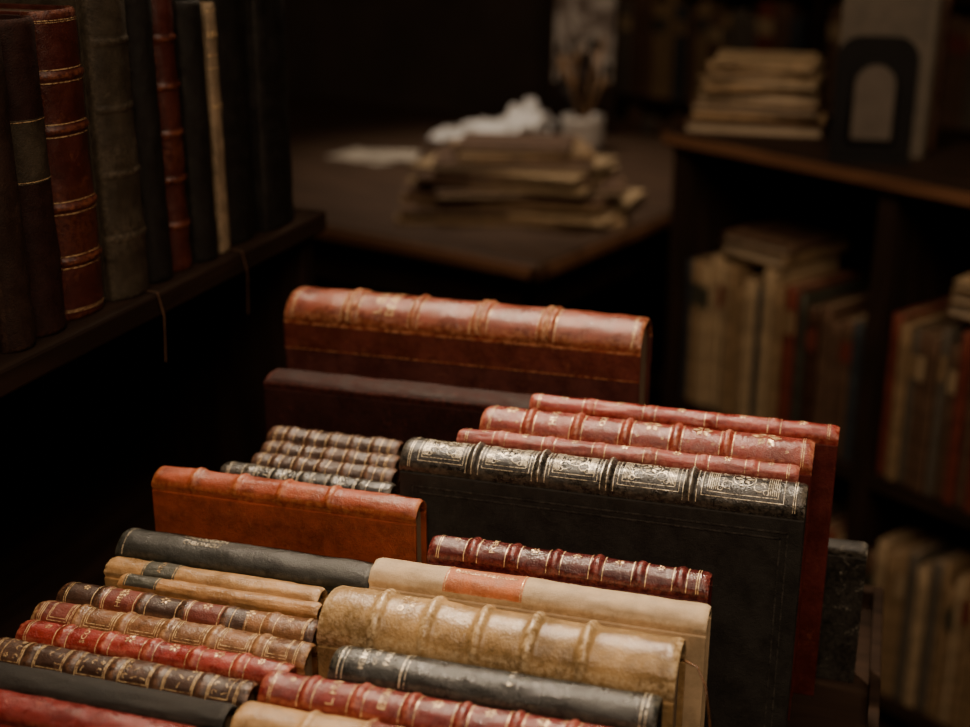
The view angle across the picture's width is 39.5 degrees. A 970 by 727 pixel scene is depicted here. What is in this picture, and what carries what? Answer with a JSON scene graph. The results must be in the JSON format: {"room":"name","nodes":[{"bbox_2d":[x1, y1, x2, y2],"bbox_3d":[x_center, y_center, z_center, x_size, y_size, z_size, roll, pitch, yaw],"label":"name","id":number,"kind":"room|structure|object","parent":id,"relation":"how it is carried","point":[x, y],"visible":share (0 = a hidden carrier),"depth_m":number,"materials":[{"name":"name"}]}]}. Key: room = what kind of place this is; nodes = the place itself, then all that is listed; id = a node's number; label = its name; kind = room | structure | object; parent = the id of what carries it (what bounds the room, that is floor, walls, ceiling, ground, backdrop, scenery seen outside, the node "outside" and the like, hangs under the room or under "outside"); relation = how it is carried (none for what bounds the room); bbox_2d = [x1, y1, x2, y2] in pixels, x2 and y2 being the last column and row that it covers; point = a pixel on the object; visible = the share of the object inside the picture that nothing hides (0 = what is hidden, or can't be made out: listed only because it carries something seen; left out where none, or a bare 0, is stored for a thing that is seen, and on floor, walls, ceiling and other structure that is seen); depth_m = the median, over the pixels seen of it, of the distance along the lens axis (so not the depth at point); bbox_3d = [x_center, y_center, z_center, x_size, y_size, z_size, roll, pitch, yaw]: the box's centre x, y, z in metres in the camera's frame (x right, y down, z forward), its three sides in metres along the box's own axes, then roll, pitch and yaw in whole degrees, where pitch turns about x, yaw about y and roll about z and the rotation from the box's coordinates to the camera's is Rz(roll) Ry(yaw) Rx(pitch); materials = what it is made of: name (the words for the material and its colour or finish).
{"room":"bookshop","nodes":[
{"label":"bookshop","id":0,"kind":"room"},
{"bbox_2d":[284,0,312,94],"bbox_3d":[-2.246,-1.101,2.938,0.100,2.800,5.300,14,24,33],"label":"wall","id":1,"kind":"structure","parent":0,"point":[297,18],"depth_m":5.11,"materials":[{"name":"paint"}]},
{"bbox_2d":[309,0,552,123],"bbox_3d":[1.805,-1.247,3.339,6.200,2.800,0.100,14,24,33],"label":"wall","id":2,"kind":"structure","parent":0,"point":[473,57],"depth_m":4.83,"materials":[{"name":"paint"}]},
{"bbox_2d":[315,276,912,726],"bbox_3d":[0.237,0.867,1.769,6.200,0.100,5.500,14,24,33],"label":"floor","id":3,"kind":"structure","parent":0,"point":[886,719],"depth_m":4.06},
{"bbox_2d":[288,92,673,307],"bbox_3d":[-0.267,-0.141,3.298,1.706,0.750,1.154,14,24,33],"label":"table","id":4,"kind":"object","parent":3,"relation":"on","point":[361,244],"visible":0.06,"depth_m":2.60,"materials":[{"name":"brown wood"}]},
{"bbox_2d":[325,148,420,164],"bbox_3d":[-0.237,-0.485,3.129,0.209,0.008,0.165,14,24,33],"label":"loose sheets","id":5,"kind":"object","parent":4,"relation":"on","point":[380,157],"visible":1,"depth_m":3.12,"materials":[{"name":"paper"}]},
{"bbox_2d":[426,98,556,141],"bbox_3d":[0.024,-0.590,3.290,0.318,0.098,0.198,7,21,19],"label":"papers","id":6,"kind":"object","parent":4,"relation":"on","point":[530,119],"visible":0.73,"depth_m":3.29,"materials":[{"name":"white paper"}]},
{"bbox_2d":[394,132,645,228],"bbox_3d":[0.065,-0.373,2.647,0.492,0.130,0.368,3,20,9],"label":"books","id":7,"kind":"object","parent":4,"relation":"on","point":[476,178],"visible":1,"depth_m":2.53,"materials":[{"name":"paper"}]},
{"bbox_2d":[557,34,608,151],"bbox_3d":[0.229,-0.636,3.173,0.122,0.265,0.125,1,20,4],"label":"jar","id":8,"kind":"object","parent":4,"relation":"on","point":[582,122],"visible":0.9,"depth_m":3.15,"materials":[{"name":"ceramic"},{"name":"wood"},{"name":"bristle"}]},
{"bbox_2d":[548,0,620,135],"bbox_3d":[0.248,-0.754,3.363,0.170,0.358,0.070,5,21,15],"label":"framed picture","id":9,"kind":"object","parent":4,"relation":"on","point":[577,19],"visible":0.54,"depth_m":3.34,"materials":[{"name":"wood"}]},
{"bbox_2d":[563,0,969,323],"bbox_3d":[1.622,-0.860,3.299,3.200,2.100,0.310,14,24,33],"label":"bookcase","id":10,"kind":"object","parent":3,"relation":"on","point":[643,293],"visible":0.18,"depth_m":4.23,"materials":[{"name":"brown wood"}]},
{"bbox_2d":[614,0,969,137],"bbox_3d":[1.602,-0.861,3.256,3.145,1.330,0.182,14,24,33],"label":"books","id":11,"kind":"object","parent":10,"relation":"in","point":[665,45],"visible":0.31,"depth_m":3.88,"materials":[{"name":"brown paper"}]},
{"bbox_2d":[662,118,969,726],"bbox_3d":[0.854,0.189,2.097,0.324,0.950,1.357,-15,25,-35],"label":"bookcase","id":12,"kind":"object","parent":3,"relation":"on","point":[909,226],"visible":0.34,"depth_m":2.20,"materials":[{"name":"brown wood"}]},
{"bbox_2d":[684,50,830,138],"bbox_3d":[0.476,-0.471,2.340,0.238,0.124,0.182,5,21,15],"label":"stack","id":13,"kind":"object","parent":12,"relation":"on","point":[744,93],"visible":1,"depth_m":2.28,"materials":[{"name":"brown paper"}]},
{"bbox_2d":[681,215,969,726],"bbox_3d":[0.814,0.222,2.097,0.208,0.727,1.229,-15,25,-35],"label":"books","id":14,"kind":"object","parent":12,"relation":"in","point":[774,328],"visible":0.55,"depth_m":2.21,"materials":[{"name":"beige paper"}]},
{"bbox_2d":[828,35,918,165],"bbox_3d":[0.595,-0.402,2.061,0.122,0.185,0.066,5,21,13],"label":"bookend","id":15,"kind":"object","parent":12,"relation":"on","point":[875,86],"visible":1,"depth_m":2.08,"materials":[{"name":"metal"}]},
{"bbox_2d":[839,0,952,157],"bbox_3d":[0.638,-0.462,2.118,0.165,0.260,0.094,5,21,13],"label":"books","id":16,"kind":"object","parent":12,"relation":"on","point":[926,23],"visible":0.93,"depth_m":2.06,"materials":[{"name":"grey paper"}]},
{"bbox_2d":[787,585,883,726],"bbox_3d":[-0.005,0.600,1.189,0.611,0.800,0.591,6,21,15],"label":"box","id":17,"kind":"object","parent":3,"relation":"on","point":[834,703],"visible":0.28,"depth_m":1.12,"materials":[{"name":"brown wood"}]},
{"bbox_2d":[0,689,194,726],"bbox_3d":[-0.264,0.285,0.871,0.176,0.149,0.026,6,21,15],"label":"book","id":18,"kind":"object","parent":17,"relation":"in","point":[17,709],"visible":1,"depth_m":0.84,"materials":[{"name":"red leather"}]},
{"bbox_2d":[0,662,238,726],"bbox_3d":[-0.250,0.276,0.895,0.188,0.149,0.024,6,21,15],"label":"book","id":19,"kind":"object","parent":17,"relation":"in","point":[91,691],"visible":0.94,"depth_m":0.86,"materials":[{"name":"black leather"}]},
{"bbox_2d":[0,637,259,707],"bbox_3d":[-0.243,0.267,0.920,0.194,0.149,0.025,6,21,15],"label":"book","id":20,"kind":"object","parent":17,"relation":"in","point":[124,670],"visible":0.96,"depth_m":0.89,"materials":[{"name":"brown leather"}]},
{"bbox_2d":[15,619,297,684],"bbox_3d":[-0.227,0.258,0.945,0.204,0.148,0.024,6,21,15],"label":"book","id":21,"kind":"object","parent":17,"relation":"in","point":[245,666],"visible":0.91,"depth_m":0.92,"materials":[{"name":"red leather"}]},
{"bbox_2d":[30,600,317,676],"bbox_3d":[-0.220,0.250,0.969,0.212,0.148,0.026,6,21,15],"label":"book","id":22,"kind":"object","parent":17,"relation":"in","point":[303,655],"visible":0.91,"depth_m":0.94,"materials":[{"name":"brown leather"}]},
{"bbox_2d":[56,582,318,645],"bbox_3d":[-0.214,0.240,0.994,0.203,0.148,0.025,6,21,15],"label":"book","id":23,"kind":"object","parent":17,"relation":"in","point":[277,624],"visible":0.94,"depth_m":0.96,"materials":[{"name":"brown leather"}]},
{"bbox_2d":[104,556,326,604],"bbox_3d":[-0.202,0.226,1.031,0.174,0.150,0.021,6,21,15],"label":"book","id":24,"kind":"object","parent":17,"relation":"in","point":[116,567],"visible":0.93,"depth_m":1.00,"materials":[{"name":"beige leather"}]},
{"bbox_2d":[117,573,322,619],"bbox_3d":[-0.194,0.234,1.009,0.160,0.150,0.015,6,21,15],"label":"book","id":25,"kind":"object","parent":17,"relation":"in","point":[176,589],"visible":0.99,"depth_m":0.98,"materials":[{"name":"beige leather"}]},
{"bbox_2d":[115,528,373,595],"bbox_3d":[-0.181,0.214,1.053,0.208,0.158,0.034,6,21,15],"label":"book","id":26,"kind":"object","parent":17,"relation":"in","point":[329,573],"visible":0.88,"depth_m":1.02,"materials":[{"name":"black leather"}]},
{"bbox_2d":[151,466,426,563],"bbox_3d":[-0.154,0.183,1.079,0.221,0.197,0.028,6,21,15],"label":"book","id":27,"kind":"object","parent":17,"relation":"in","point":[289,514],"visible":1,"depth_m":1.04,"materials":[{"name":"brown leather"}]},
{"bbox_2d":[220,461,397,494],"bbox_3d":[-0.141,0.177,1.105,0.146,0.192,0.022,6,21,15],"label":"book","id":28,"kind":"object","parent":17,"relation":"in","point":[233,467],"visible":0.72,"depth_m":1.07,"materials":[{"name":"black leather"}]},
{"bbox_2d":[230,701,401,726],"bbox_3d":[-0.040,0.295,0.830,0.234,0.158,0.036,6,21,15],"label":"book","id":29,"kind":"object","parent":17,"relation":"in","point":[250,714],"visible":1,"depth_m":0.82,"materials":[{"name":"beige leather"}]},
{"bbox_2d":[250,452,399,494],"bbox_3d":[-0.131,0.169,1.126,0.122,0.192,0.023,6,21,15],"label":"book","id":30,"kind":"object","parent":17,"relation":"in","point":[324,466],"visible":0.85,"depth_m":1.09,"materials":[{"name":"brown leather"}]},
{"bbox_2d":[260,440,399,479],"bbox_3d":[-0.128,0.160,1.150,0.119,0.192,0.023,6,21,15],"label":"book","id":31,"kind":"object","parent":17,"relation":"in","point":[288,448],"visible":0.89,"depth_m":1.11,"materials":[{"name":"brown leather"}]},
{"bbox_2d":[266,426,403,455],"bbox_3d":[-0.127,0.150,1.175,0.118,0.194,0.025,6,21,15],"label":"book","id":32,"kind":"object","parent":17,"relation":"in","point":[318,438],"visible":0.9,"depth_m":1.14,"materials":[{"name":"brown leather"}]},
{"bbox_2d":[263,368,531,444],"bbox_3d":[-0.051,0.124,1.207,0.294,0.222,0.034,6,21,15],"label":"book","id":33,"kind":"object","parent":17,"relation":"in","point":[400,410],"visible":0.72,"depth_m":1.17,"materials":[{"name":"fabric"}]},
{"bbox_2d":[257,669,606,726],"bbox_3d":[-0.024,0.284,0.860,0.242,0.159,0.030,6,21,15],"label":"book","id":34,"kind":"object","parent":17,"relation":"in","point":[366,701],"visible":0.97,"depth_m":0.84,"materials":[{"name":"red leather"}]},
{"bbox_2d":[284,286,652,404],"bbox_3d":[-0.018,0.073,1.267,0.333,0.277,0.060,6,21,15],"label":"book","id":35,"kind":"object","parent":17,"relation":"in","point":[493,345],"visible":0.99,"depth_m":1.21,"materials":[{"name":"brown leather"}]},
{"bbox_2d":[327,645,662,726],"bbox_3d":[0.005,0.273,0.885,0.214,0.162,0.033,6,21,15],"label":"book","id":36,"kind":"object","parent":17,"relation":"in","point":[493,688],"visible":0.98,"depth_m":0.85,"materials":[{"name":"black leather"}]},
{"bbox_2d":[316,585,686,726],"bbox_3d":[0.010,0.248,0.927,0.243,0.179,0.055,6,21,15],"label":"book","id":37,"kind":"object","parent":17,"relation":"in","point":[536,644],"visible":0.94,"depth_m":0.89,"materials":[{"name":"beige leather"}]},
{"bbox_2d":[683,660,710,726],"bbox_3d":[0.137,0.217,0.863,0.005,0.045,0.036,-9,22,-24],"label":"ribbon","id":38,"kind":"object","parent":37,"relation":"attached to","point":[685,661],"visible":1,"depth_m":0.85,"materials":[{"name":"beige fabric"}]},
{"bbox_2d":[368,558,711,726],"bbox_3d":[0.036,0.235,0.964,0.239,0.179,0.029,6,21,15],"label":"book","id":39,"kind":"object","parent":17,"relation":"in","point":[687,620],"visible":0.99,"depth_m":0.92,"materials":[{"name":"beige leather"}]},
{"bbox_2d":[427,535,712,605],"bbox_3d":[0.059,0.222,0.987,0.202,0.188,0.027,6,21,15],"label":"book","id":40,"kind":"object","parent":17,"relation":"in","point":[599,571],"visible":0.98,"depth_m":0.95,"materials":[{"name":"red leather"}]},
{"bbox_2d":[399,437,808,726],"bbox_3d":[0.085,0.178,1.044,0.304,0.230,0.041,6,21,15],"label":"book","id":41,"kind":"object","parent":17,"relation":"in","point":[748,533],"visible":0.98,"depth_m":1.00,"materials":[{"name":"black leather"},{"name":"gilt tooling"},{"name":"paper"}]},
{"bbox_2d":[456,428,799,481],"bbox_3d":[0.106,0.170,1.069,0.263,0.229,0.019,6,21,15],"label":"book","id":42,"kind":"object","parent":17,"relation":"in","point":[623,453],"visible":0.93,"depth_m":1.02,"materials":[{"name":"leather"}]},
{"bbox_2d":[479,406,815,720],"bbox_3d":[0.125,0.157,1.093,0.260,0.237,0.039,6,21,15],"label":"book","id":43,"kind":"object","parent":17,"relation":"in","point":[678,437],"visible":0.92,"depth_m":1.04,"materials":[{"name":"red leather"}]},
{"bbox_2d":[529,393,839,695],"bbox_3d":[0.157,0.148,1.117,0.246,0.238,0.021,6,21,15],"label":"book","id":44,"kind":"object","parent":17,"relation":"in","point":[826,436],"visible":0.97,"depth_m":1.07,"materials":[{"name":"red leather"}]},
{"bbox_2d":[816,538,867,682],"bbox_3d":[0.223,0.198,1.145,0.186,0.126,0.018,6,21,15],"label":"book","id":45,"kind":"object","parent":17,"relation":"in","point":[846,559],"visible":0.23,"depth_m":1.11,"materials":[{"name":"black leather"}]},
{"bbox_3d":[-0.594,0.544,1.004,0.340,1.030,1.527,7,21,19],"label":"base cabinet","id":46,"kind":"object","parent":3,"relation":"on","visible":0},
{"bbox_2d":[0,0,294,353],"bbox_3d":[-0.380,-0.209,1.115,0.178,0.310,0.604,7,21,19],"label":"books","id":47,"kind":"object","parent":46,"relation":"on","point":[142,141],"visible":1,"depth_m":1.12,"materials":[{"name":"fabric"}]},
{"bbox_2d":[146,249,248,361],"bbox_3d":[-0.264,-0.056,1.232,0.027,0.063,0.150,7,21,19],"label":"ribbon bookmark","id":48,"kind":"object","parent":46,"relation":"on","point":[230,249],"visible":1,"depth_m":1.17,"materials":[{"name":"brown ribbon fabric"}]}
]}

